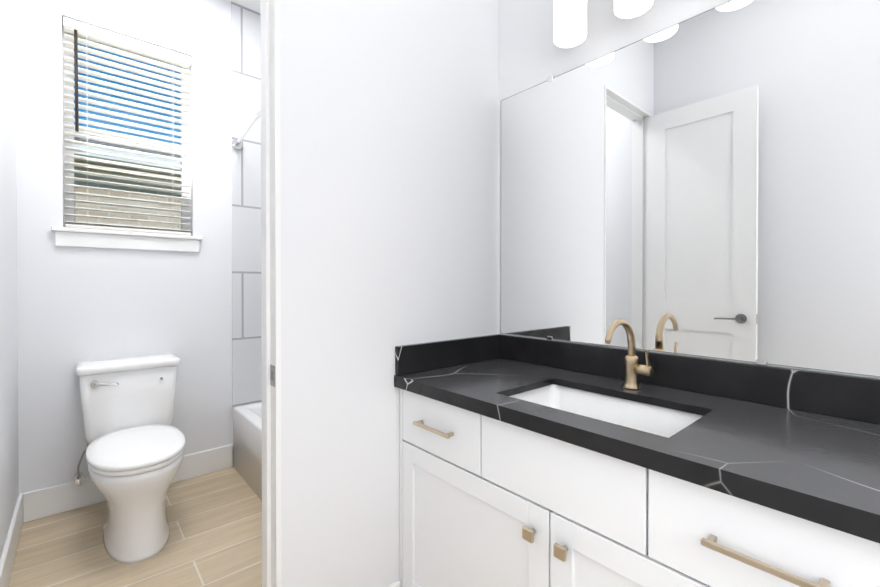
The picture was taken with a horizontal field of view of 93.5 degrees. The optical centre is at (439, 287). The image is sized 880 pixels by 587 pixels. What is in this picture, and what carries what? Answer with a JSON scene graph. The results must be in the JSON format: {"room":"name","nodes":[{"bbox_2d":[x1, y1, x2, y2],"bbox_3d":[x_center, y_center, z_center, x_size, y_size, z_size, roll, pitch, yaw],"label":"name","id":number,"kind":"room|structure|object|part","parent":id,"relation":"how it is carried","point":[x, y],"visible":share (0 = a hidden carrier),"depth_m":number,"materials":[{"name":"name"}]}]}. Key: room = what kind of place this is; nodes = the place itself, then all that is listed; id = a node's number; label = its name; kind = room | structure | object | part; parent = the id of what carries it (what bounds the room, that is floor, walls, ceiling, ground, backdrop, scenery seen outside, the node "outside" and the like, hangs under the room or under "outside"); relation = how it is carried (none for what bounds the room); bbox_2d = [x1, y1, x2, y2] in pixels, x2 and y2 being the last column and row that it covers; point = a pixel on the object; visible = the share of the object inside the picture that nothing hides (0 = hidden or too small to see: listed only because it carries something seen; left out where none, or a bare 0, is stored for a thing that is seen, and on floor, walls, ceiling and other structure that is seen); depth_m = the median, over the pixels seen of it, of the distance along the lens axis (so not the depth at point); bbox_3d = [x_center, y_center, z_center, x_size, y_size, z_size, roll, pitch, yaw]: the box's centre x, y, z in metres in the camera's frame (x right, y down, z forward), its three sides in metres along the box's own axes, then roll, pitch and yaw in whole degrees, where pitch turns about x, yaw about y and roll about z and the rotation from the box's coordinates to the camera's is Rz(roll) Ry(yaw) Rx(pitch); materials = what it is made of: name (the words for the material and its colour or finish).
{"room":"bathroom","nodes":[
{"label":"bathroom","id":0,"kind":"room"},
{"bbox_2d":[0,0,18,558],"bbox_3d":[-0.805,-0.329,0.469,0.130,3.050,4.130,0,1,-41],"label":"wall","id":1,"kind":"structure","parent":0,"point":[9,472],"depth_m":1.81,"materials":[{"name":"white paint"}]},
{"bbox_2d":[0,492,27,586],"bbox_3d":[-1.571,1.114,1.470,0.019,0.150,1.630,0,1,-41],"label":"baseboard","id":2,"kind":"structure","parent":1,"relation":"attached to","point":[20,515],"depth_m":1.78,"materials":[{"name":"white paint"}]},
{"bbox_2d":[8,467,261,586],"bbox_3d":[-0.135,1.232,1.131,1.995,0.080,4.230,0,1,-41],"label":"floor","id":3,"kind":"structure","parent":0,"point":[215,525],"depth_m":1.90,"materials":[{"name":"brown wood"}]},
{"bbox_2d":[73,353,185,562],"bbox_3d":[-1.517,0.790,2.052,0.458,0.790,0.811,0,1,-41],"label":"toilet","id":4,"kind":"object","parent":3,"relation":"on","point":[135,448],"visible":1,"depth_m":1.96,"materials":[{"name":"white ceramic"}]},
{"bbox_2d":[233,402,261,500],"bbox_3d":[-0.544,0.983,2.365,0.764,0.400,1.608,0,1,-41],"label":"bathtub","id":5,"kind":"object","parent":3,"relation":"on","point":[247,442],"visible":0.12,"depth_m":2.50,"materials":[{"name":"white ceramic"}]},
{"bbox_2d":[394,383,879,586],"bbox_3d":[0.572,0.772,1.036,0.564,0.840,1.602,0,1,-41],"label":"bathroom vanity","id":6,"kind":"object","parent":3,"relation":"on","point":[529,462],"depth_m":0.95,"materials":[{"name":"white paint"}]},
{"bbox_2d":[394,359,879,534],"bbox_3d":[0.578,0.332,1.032,0.557,0.040,1.612,0,1,-41],"label":"countertop","id":7,"kind":"structure","parent":6,"relation":"on","point":[828,465],"depth_m":0.88,"materials":[{"name":"black stone"}]},
{"bbox_2d":[514,383,701,434],"bbox_3d":[0.431,0.411,1.138,0.355,0.155,0.535,0,1,-41],"label":"sink","id":8,"kind":"object","parent":7,"relation":"in","point":[654,417],"depth_m":1.25,"materials":[{"name":"white ceramic"}]},
{"bbox_2d":[602,319,653,390],"bbox_3d":[0.552,0.201,1.219,0.185,0.217,0.084,0,1,-41],"label":"faucet","id":9,"kind":"object","parent":7,"relation":"on","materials":[{"name":"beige metal"}]},
{"bbox_2d":[15,0,261,493],"bbox_3d":[-1.498,-0.344,2.705,1.965,3.050,0.150,0,1,-41],"label":"wall","id":10,"kind":"structure","parent":0,"point":[78,304],"depth_m":2.31,"materials":[{"name":"white paint"}]},
{"bbox_2d":[51,16,202,251],"bbox_3d":[-1.794,-0.827,2.413,0.690,1.220,0.165,0,1,-41],"label":"window unit","id":11,"kind":"structure","parent":10,"relation":"in","point":[71,232],"depth_m":2.37,"materials":[{"name":"white plastic"}]},
{"bbox_3d":[-1.778,-0.267,2.398,0.690,0.100,0.115,0,1,-41],"label":"window sill","id":12,"kind":"part","parent":11,"relation":"part of","materials":[{"name":"white paint"}]},
{"bbox_2d":[28,444,232,521],"bbox_3d":[-1.725,1.108,2.406,0.958,0.150,0.015,0,1,-41],"label":"baseboard","id":13,"kind":"structure","parent":10,"relation":"attached to","point":[46,502],"depth_m":2.24,"materials":[{"name":"white paint"}]},
{"bbox_2d":[228,0,260,12],"bbox_3d":[-0.151,-1.908,1.129,1.995,0.100,4.280,0,1,-41],"label":"ceiling","id":14,"kind":"structure","parent":0,"point":[254,5],"depth_m":2.73,"materials":[{"name":"white paint"}]},
{"bbox_2d":[280,0,498,586],"bbox_3d":[-0.313,-0.335,1.400,1.895,3.050,0.115,0,1,-41],"label":"wall","id":15,"kind":"structure","parent":0,"point":[389,123],"depth_m":1.39,"materials":[{"name":"white paint"}]},
{"bbox_2d":[260,0,281,586],"bbox_3d":[-0.742,0.005,1.027,0.645,2.375,0.123,0,1,-41],"label":"door frame","id":16,"kind":"structure","parent":15,"relation":"attached to","point":[271,296],"depth_m":1.21,"materials":[{"name":"white paint"}]},
{"bbox_2d":[387,580,400,586],"bbox_3d":[-0.297,1.115,1.337,0.412,0.150,0.015,0,1,-41],"label":"baseboard","id":17,"kind":"structure","parent":15,"relation":"attached to","point":[397,583],"depth_m":1.46,"materials":[{"name":"white paint"}]},
{"bbox_2d":[395,335,497,374],"bbox_3d":[0.049,0.257,1.626,0.533,0.102,0.020,0,1,-41],"label":"backsplash","id":18,"kind":"structure","parent":15,"relation":"attached to","point":[410,358],"depth_m":1.58,"materials":[{"name":"black stone"}]},
{"bbox_2d":[498,335,879,422],"bbox_3d":[0.780,0.260,1.208,0.020,0.102,1.612,0,1,-41],"label":"backsplash","id":19,"kind":"structure","parent":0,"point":[848,396],"depth_m":1.15,"materials":[{"name":"black stone"}]},
{"bbox_2d":[499,0,879,378],"bbox_3d":[1.080,-0.332,0.957,0.100,3.050,2.385,0,1,-41],"label":"wall","id":20,"kind":"structure","parent":0,"point":[531,54],"depth_m":1.61,"materials":[{"name":"white paint"}]},
{"bbox_2d":[554,0,653,47],"bbox_3d":[0.613,-1.027,1.287,0.162,0.335,0.551,0,1,-41],"label":"sconce","id":21,"kind":"object","parent":20,"relation":"attached to","point":[570,23],"visible":1,"depth_m":1.39,"materials":[{"name":"white glass"}]},
{"bbox_2d":[500,0,879,376],"bbox_3d":[0.650,-0.307,1.366,0.008,1.029,1.168,0,1,-41],"label":"mirror","id":22,"kind":"object","parent":20,"relation":"attached to","point":[706,183],"visible":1,"depth_m":1.20,"materials":[{"name":"clear glass"}]},
{"label":"outside","id":23,"kind":"structure","parent":0,"visible":0},
{"bbox_2d":[74,137,180,228],"bbox_3d":[-10.120,-0.729,13.083,26.000,4.282,26.810,0,1,-41],"label":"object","id":24,"kind":"structure","parent":23,"point":[118,222],"depth_m":5.63,"materials":[{"name":"brick"}]},
{"bbox_3d":[-0.210,-0.343,2.647,0.100,3.050,1.630,0,1,-41],"label":"wall","id":25,"kind":"structure","parent":0,"visible":0},
{"bbox_2d":[231,1,261,405],"bbox_3d":[-0.540,-0.542,2.358,0.775,2.650,1.630,0,1,-41],"label":"tiled wall","id":26,"kind":"structure","parent":25,"relation":"attached to","point":[246,197],"depth_m":2.77,"materials":[{"name":"white tile"}]},
{"bbox_2d":[232,109,260,149],"bbox_3d":[-0.823,-0.935,2.109,0.100,0.064,1.610,0,1,-41],"label":"rail","id":27,"kind":"object","parent":26,"relation":"attached to","point":[237,144],"visible":0.31,"depth_m":2.48,"materials":[{"name":"silver metal"}]}
]}

